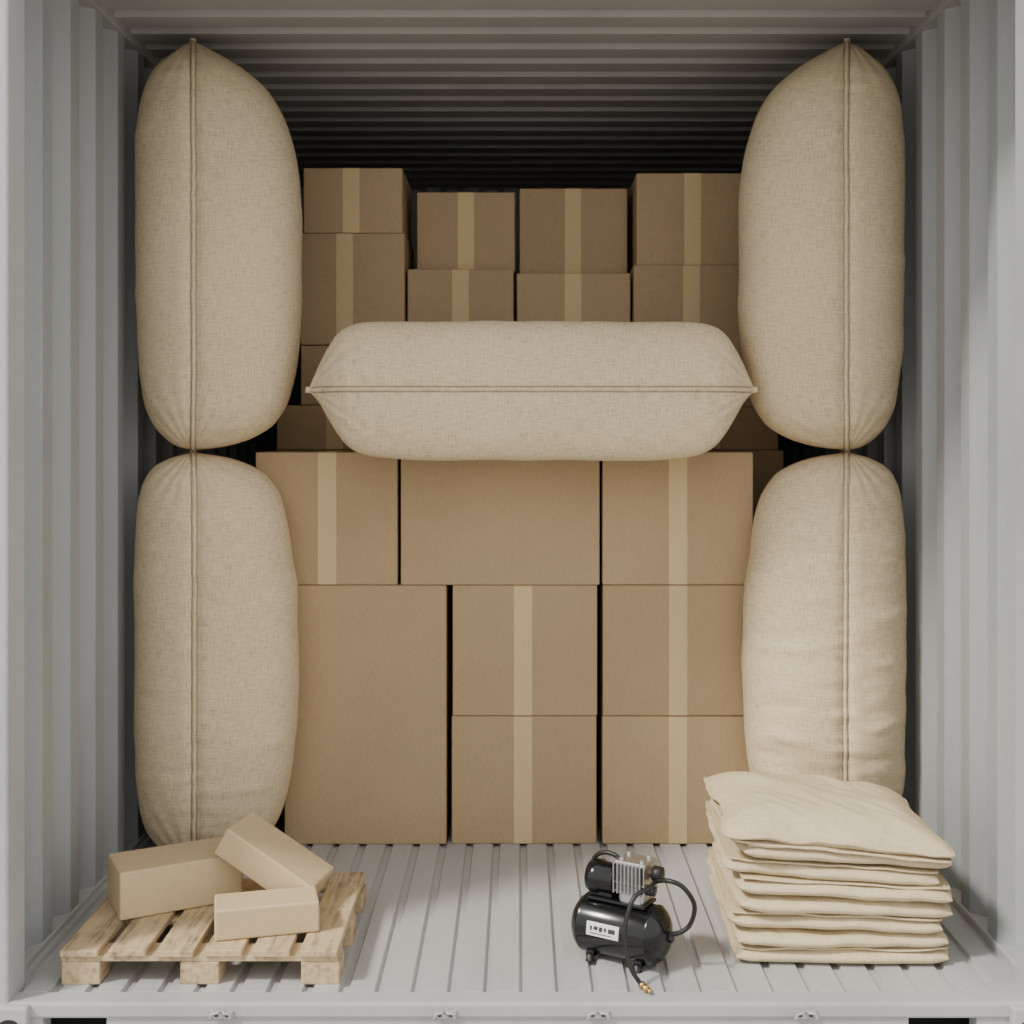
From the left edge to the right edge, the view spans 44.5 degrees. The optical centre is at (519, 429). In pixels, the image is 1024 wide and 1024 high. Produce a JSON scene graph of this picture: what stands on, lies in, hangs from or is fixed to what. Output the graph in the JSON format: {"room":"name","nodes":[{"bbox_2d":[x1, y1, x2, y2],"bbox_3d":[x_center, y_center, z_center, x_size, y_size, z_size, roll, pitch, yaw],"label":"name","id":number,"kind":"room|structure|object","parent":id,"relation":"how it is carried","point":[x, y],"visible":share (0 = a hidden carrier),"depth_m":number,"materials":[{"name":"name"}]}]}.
{"room":"shipping container interior","nodes":[
{"label":"shipping container interior","id":0,"kind":"room"},
{"bbox_2d":[25,0,277,946],"bbox_3d":[-1.183,0.039,4.489,0.039,2.450,3.263,0,0,0],"label":"wall","id":1,"kind":"structure","parent":0,"point":[92,442],"depth_m":3.40,"materials":[{"name":"metal"}]},
{"bbox_2d":[0,0,24,1003],"bbox_3d":[-1.200,0.074,2.811,0.140,2.460,0.108,0,0,0],"label":"door post","id":2,"kind":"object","parent":1,"relation":"attached to","point":[12,12],"depth_m":2.78,"materials":[{"name":"metal"}]},
{"bbox_2d":[25,827,147,969],"bbox_3d":[-1.195,1.304,4.468,0.075,0.110,3.243,0,0,0],"label":"trim","id":3,"kind":"structure","parent":1,"relation":"attached to","point":[59,922],"depth_m":3.22,"materials":[{"name":"paint"}]},
{"bbox_2d":[79,0,159,68],"bbox_3d":[-1.187,-1.170,4.428,0.070,0.034,3.343,0,0,0],"label":"trim","id":4,"kind":"structure","parent":1,"relation":"attached to","point":[110,22],"depth_m":3.63,"materials":[{"name":"paint"}]},
{"bbox_2d":[0,992,1023,1023],"bbox_3d":[0.000,1.349,2.852,2.500,0.170,0.231,0,0,0],"label":"door sill","id":5,"kind":"structure","parent":1,"relation":"attached to","point":[24,1007],"depth_m":2.76,"materials":[{"name":"paint"}]},
{"bbox_2d":[287,187,629,404],"bbox_3d":[0.000,0.029,6.098,2.430,2.470,0.039,0,0,0],"label":"wall","id":6,"kind":"structure","parent":0,"point":[295,397],"depth_m":6.10,"materials":[{"name":"metal"}]},
{"bbox_2d":[99,0,940,189],"bbox_3d":[0.000,-1.187,4.473,2.430,0.025,3.333,0,0,0],"label":"ceiling","id":7,"kind":"structure","parent":0,"point":[450,94],"depth_m":4.04,"materials":[{"name":"paint"}]},
{"bbox_2d":[22,809,1021,991],"bbox_3d":[0.000,1.269,4.471,2.400,0.012,3.318,0,0,0],"label":"floor","id":8,"kind":"structure","parent":0,"point":[448,917],"depth_m":3.07,"materials":[{"name":"paint"}]},
{"bbox_2d":[60,872,365,983],"bbox_3d":[-0.729,1.223,3.094,0.635,0.082,0.512,0,0,0],"label":"wooden pallet","id":9,"kind":"object","parent":8,"relation":"on","point":[103,938],"visible":0.65,"depth_m":2.89,"materials":[{"name":"brown wood"}]},
{"bbox_2d":[108,837,241,920],"bbox_3d":[-0.867,1.124,3.146,0.300,0.116,0.160,0,0,-28],"label":"cardboard box","id":10,"kind":"object","parent":9,"relation":"on","point":[144,882],"visible":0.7,"depth_m":3.08,"materials":[{"name":"brown cardboard"}]},
{"bbox_2d":[214,886,318,940],"bbox_3d":[-0.602,1.146,2.967,0.240,0.072,0.110,0,0,-14],"label":"cardboard box","id":11,"kind":"object","parent":9,"relation":"on","point":[273,912],"visible":1,"depth_m":2.92,"materials":[{"name":"brown cardboard"}]},
{"bbox_2d":[214,812,332,893],"bbox_3d":[-0.616,1.081,3.140,0.258,0.190,0.150,0,0,12],"label":"cardboard box","id":12,"kind":"object","parent":9,"relation":"on","point":[256,848],"visible":0.88,"depth_m":3.09,"materials":[{"name":"brown cardboard"}]},
{"bbox_2d":[133,450,298,845],"bbox_3d":[-0.900,0.662,3.668,0.480,1.208,0.275,0,0,0],"label":"bag","id":13,"kind":"object","parent":8,"relation":"on","point":[215,587],"visible":0.87,"depth_m":3.56,"materials":[{"name":"fabric"}]},
{"bbox_2d":[135,38,301,452],"bbox_3d":[-0.894,-0.548,3.722,0.485,1.232,0.401,0,0,3],"label":"bag","id":14,"kind":"object","parent":13,"relation":"on","point":[218,208],"visible":1,"depth_m":3.55,"materials":[{"name":"fabric"}]},
{"bbox_2d":[285,580,451,843],"bbox_3d":[-0.471,0.868,3.980,0.494,0.790,0.340,0,0,0],"label":"cardboard box","id":15,"kind":"object","parent":8,"relation":"on","point":[372,762],"visible":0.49,"depth_m":3.81,"materials":[{"name":"brown cardboard"}]},
{"bbox_2d":[256,450,400,584],"bbox_3d":[-0.590,0.270,3.979,0.433,0.406,0.341,0,0,0],"label":"cardboard box","id":16,"kind":"object","parent":15,"relation":"on","point":[342,507],"visible":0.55,"depth_m":3.81,"materials":[{"name":"cardboard"}]},
{"bbox_2d":[452,585,452,713],"bbox_3d":[0.003,0.665,4.415,0.552,1.196,0.500,0,0,0],"label":"cardboard box","id":17,"kind":"object","parent":8,"relation":"on","point":[452,585],"visible":0.02,"depth_m":4.17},
{"bbox_3d":[-0.200,-0.085,4.379,0.357,0.303,0.361,0,0,0],"label":"cardboard box","id":18,"kind":"object","parent":17,"relation":"on","visible":0},
{"bbox_2d":[407,269,513,321],"bbox_3d":[-0.200,-0.389,4.380,0.357,0.305,0.361,0,0,0],"label":"cardboard box","id":19,"kind":"object","parent":18,"relation":"on","point":[433,295],"visible":0.57,"depth_m":4.20,"materials":[{"name":"cardboard"}]},
{"bbox_2d":[417,192,514,280],"bbox_3d":[-0.186,-0.680,4.429,0.337,0.278,0.261,0,0,0],"label":"cardboard box","id":20,"kind":"object","parent":19,"relation":"on","point":[456,230],"visible":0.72,"depth_m":4.30,"materials":[{"name":"cardboard"}]},
{"bbox_3d":[0.180,-0.082,4.379,0.382,0.298,0.361,0,0,0],"label":"cardboard box","id":21,"kind":"object","parent":17,"relation":"on","visible":0},
{"bbox_2d":[517,273,629,321],"bbox_3d":[0.180,-0.380,4.380,0.382,0.296,0.361,0,0,0],"label":"cardboard box","id":22,"kind":"object","parent":21,"relation":"on","point":[540,296],"visible":0.61,"depth_m":4.20,"materials":[{"name":"cardboard"}]},
{"bbox_2d":[520,188,626,272],"bbox_3d":[0.184,-0.680,4.429,0.371,0.304,0.261,0,0,0],"label":"cardboard box","id":23,"kind":"object","parent":22,"relation":"on","point":[567,230],"visible":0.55,"depth_m":4.30,"materials":[{"name":"cardboard"}]},
{"bbox_2d":[452,714,595,843],"bbox_3d":[0.013,1.068,3.983,0.442,0.392,0.341,0,0,0],"label":"cardboard box","id":24,"kind":"object","parent":8,"relation":"on","point":[516,779],"visible":0.77,"depth_m":3.81,"materials":[{"name":"cardboard"}]},
{"bbox_2d":[453,585,596,715],"bbox_3d":[0.015,0.672,3.979,0.441,0.399,0.341,0,0,0],"label":"cardboard box","id":25,"kind":"object","parent":24,"relation":"on","point":[519,650],"visible":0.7,"depth_m":3.81,"materials":[{"name":"cardboard"}]},
{"bbox_2d":[401,459,599,584],"bbox_3d":[-0.060,0.270,3.978,0.606,0.405,0.340,0,0,0],"label":"cardboard box","id":26,"kind":"object","parent":25,"relation":"on","point":[464,522],"visible":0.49,"depth_m":3.81,"materials":[{"name":"brown cardboard"}]},
{"bbox_2d":[306,320,756,460],"bbox_3d":[0.032,-0.113,3.753,1.304,0.404,0.509,0,0,0],"label":"bag","id":27,"kind":"object","parent":26,"relation":"on","point":[405,390],"visible":1,"depth_m":3.52,"materials":[{"name":"fabric"}]},
{"bbox_2d":[571,850,696,993],"bbox_3d":[0.257,1.136,2.959,0.200,0.253,0.301,0,0,-41],"label":"air compressor","id":28,"kind":"object","parent":8,"relation":"on","point":[618,916],"visible":1,"depth_m":2.93,"materials":[{"name":"black paint"}]},
{"bbox_2d":[596,696,749,843],"bbox_3d":[0.485,1.068,3.983,0.467,0.392,0.341,0,0,0],"label":"cardboard box","id":29,"kind":"object","parent":8,"relation":"on","point":[651,771],"visible":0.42,"depth_m":3.81,"materials":[{"name":"cardboard"}]},
{"bbox_2d":[597,580,743,715],"bbox_3d":[0.484,0.672,3.979,0.464,0.399,0.341,0,0,0],"label":"cardboard box","id":30,"kind":"object","parent":29,"relation":"on","point":[663,650],"visible":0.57,"depth_m":3.81,"materials":[{"name":"cardboard"}]},
{"bbox_2d":[600,450,752,584],"bbox_3d":[0.481,0.270,3.982,0.460,0.406,0.341,0,0,0],"label":"cardboard box","id":31,"kind":"object","parent":30,"relation":"on","point":[682,521],"visible":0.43,"depth_m":3.81,"materials":[{"name":"cardboard"}]},
{"bbox_2d":[734,450,782,519],"bbox_3d":[0.583,0.665,4.415,0.592,1.196,0.500,0,0,0],"label":"cardboard box","id":32,"kind":"object","parent":8,"relation":"on","point":[766,463],"visible":0.11,"depth_m":4.17,"materials":[{"name":"brown cardboard"}]},
{"bbox_2d":[710,407,777,449],"bbox_3d":[0.642,-0.005,4.354,0.442,0.143,0.361,0,0,0],"label":"cardboard box","id":33,"kind":"object","parent":32,"relation":"on","point":[747,431],"visible":0.2,"depth_m":4.17,"materials":[{"name":"cardboard"}]},
{"bbox_2d":[741,396,753,406],"bbox_3d":[0.600,-0.156,4.370,0.397,0.160,0.361,0,0,0],"label":"cardboard box","id":34,"kind":"object","parent":33,"relation":"on","point":[747,403],"visible":0.02,"depth_m":4.19,"materials":[{"name":"cardboard"}]},
{"bbox_2d":[629,265,741,359],"bbox_3d":[0.574,-0.394,4.349,0.389,0.315,0.361,0,0,0],"label":"cardboard box","id":35,"kind":"object","parent":34,"relation":"on","point":[706,294],"visible":0.45,"depth_m":4.17,"materials":[{"name":"cardboard"}]},
{"bbox_2d":[627,173,740,272],"bbox_3d":[0.585,-0.708,4.380,0.387,0.313,0.361,0,0,0],"label":"cardboard box","id":36,"kind":"object","parent":35,"relation":"on","point":[673,218],"visible":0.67,"depth_m":4.20,"materials":[{"name":"cardboard"}]},
{"bbox_2d":[741,450,906,795],"bbox_3d":[0.902,0.662,3.669,0.478,1.208,0.272,0,0,0],"label":"bag","id":37,"kind":"object","parent":8,"relation":"on","point":[824,656],"visible":0.77,"depth_m":3.56,"materials":[{"name":"fabric"}]},
{"bbox_2d":[738,38,905,452],"bbox_3d":[0.894,-0.548,3.723,0.499,1.232,0.421,0,0,0],"label":"bag","id":38,"kind":"object","parent":37,"relation":"on","point":[821,210],"visible":1,"depth_m":3.55,"materials":[{"name":"fabric"}]},
{"bbox_2d":[703,771,955,963],"bbox_3d":[0.760,1.078,3.181,0.564,0.369,0.515,0,0,0],"label":"stack","id":39,"kind":"object","parent":8,"relation":"on","point":[804,868],"visible":1,"depth_m":2.95,"materials":[{"name":"fabric"}]},
{"bbox_3d":[-0.550,0.665,4.415,0.537,1.196,0.500,0,0,0],"label":"cardboard box","id":40,"kind":"object","parent":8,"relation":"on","visible":0},
{"bbox_2d":[277,405,351,449],"bbox_3d":[-0.608,-0.008,4.359,0.412,0.150,0.361,0,0,0],"label":"cardboard box","id":41,"kind":"object","parent":40,"relation":"on","point":[299,427],"visible":0.37,"depth_m":4.18,"materials":[{"name":"cardboard"}]},
{"bbox_2d":[301,345,328,404],"bbox_3d":[-0.559,-0.184,4.359,0.348,0.200,0.361,0,0,0],"label":"cardboard box","id":42,"kind":"object","parent":41,"relation":"on","point":[311,355],"visible":0.23,"depth_m":4.18,"materials":[{"name":"cardboard"}]},
{"bbox_2d":[300,233,413,344],"bbox_3d":[-0.559,-0.471,4.349,0.348,0.373,0.361,0,0,0],"label":"cardboard box","id":43,"kind":"object","parent":42,"relation":"on","point":[348,279],"visible":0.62,"depth_m":4.17,"materials":[{"name":"cardboard"}]},
{"bbox_2d":[304,168,410,243],"bbox_3d":[-0.559,-0.767,4.349,0.331,0.220,0.341,0,0,0],"label":"cardboard box","id":44,"kind":"object","parent":43,"relation":"on","point":[336,200],"visible":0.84,"depth_m":4.18,"materials":[{"name":"cardboard"}]},
{"bbox_2d":[778,0,1014,946],"bbox_3d":[1.183,0.039,4.489,0.039,2.450,3.263,0,0,0],"label":"wall","id":45,"kind":"structure","parent":0,"point":[947,442],"depth_m":3.28,"materials":[{"name":"metal"}]},
{"bbox_2d":[880,0,960,68],"bbox_3d":[1.187,-1.170,4.428,0.070,0.034,3.343,0,0,0],"label":"trim","id":46,"kind":"structure","parent":45,"relation":"attached to","point":[929,22],"depth_m":3.63,"materials":[{"name":"paint"}]},
{"bbox_2d":[950,887,1014,973],"bbox_3d":[1.195,1.304,4.468,0.075,0.110,3.243,0,0,0],"label":"trim","id":47,"kind":"structure","parent":45,"relation":"attached to","point":[979,923],"depth_m":3.14,"materials":[{"name":"paint"}]},
{"bbox_2d":[1015,0,1023,992],"bbox_3d":[1.200,0.074,2.811,0.140,2.460,0.108,0,0,0],"label":"door post","id":48,"kind":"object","parent":45,"relation":"attached to","point":[1019,4],"depth_m":2.83,"materials":[{"name":"metal"}]}
]}

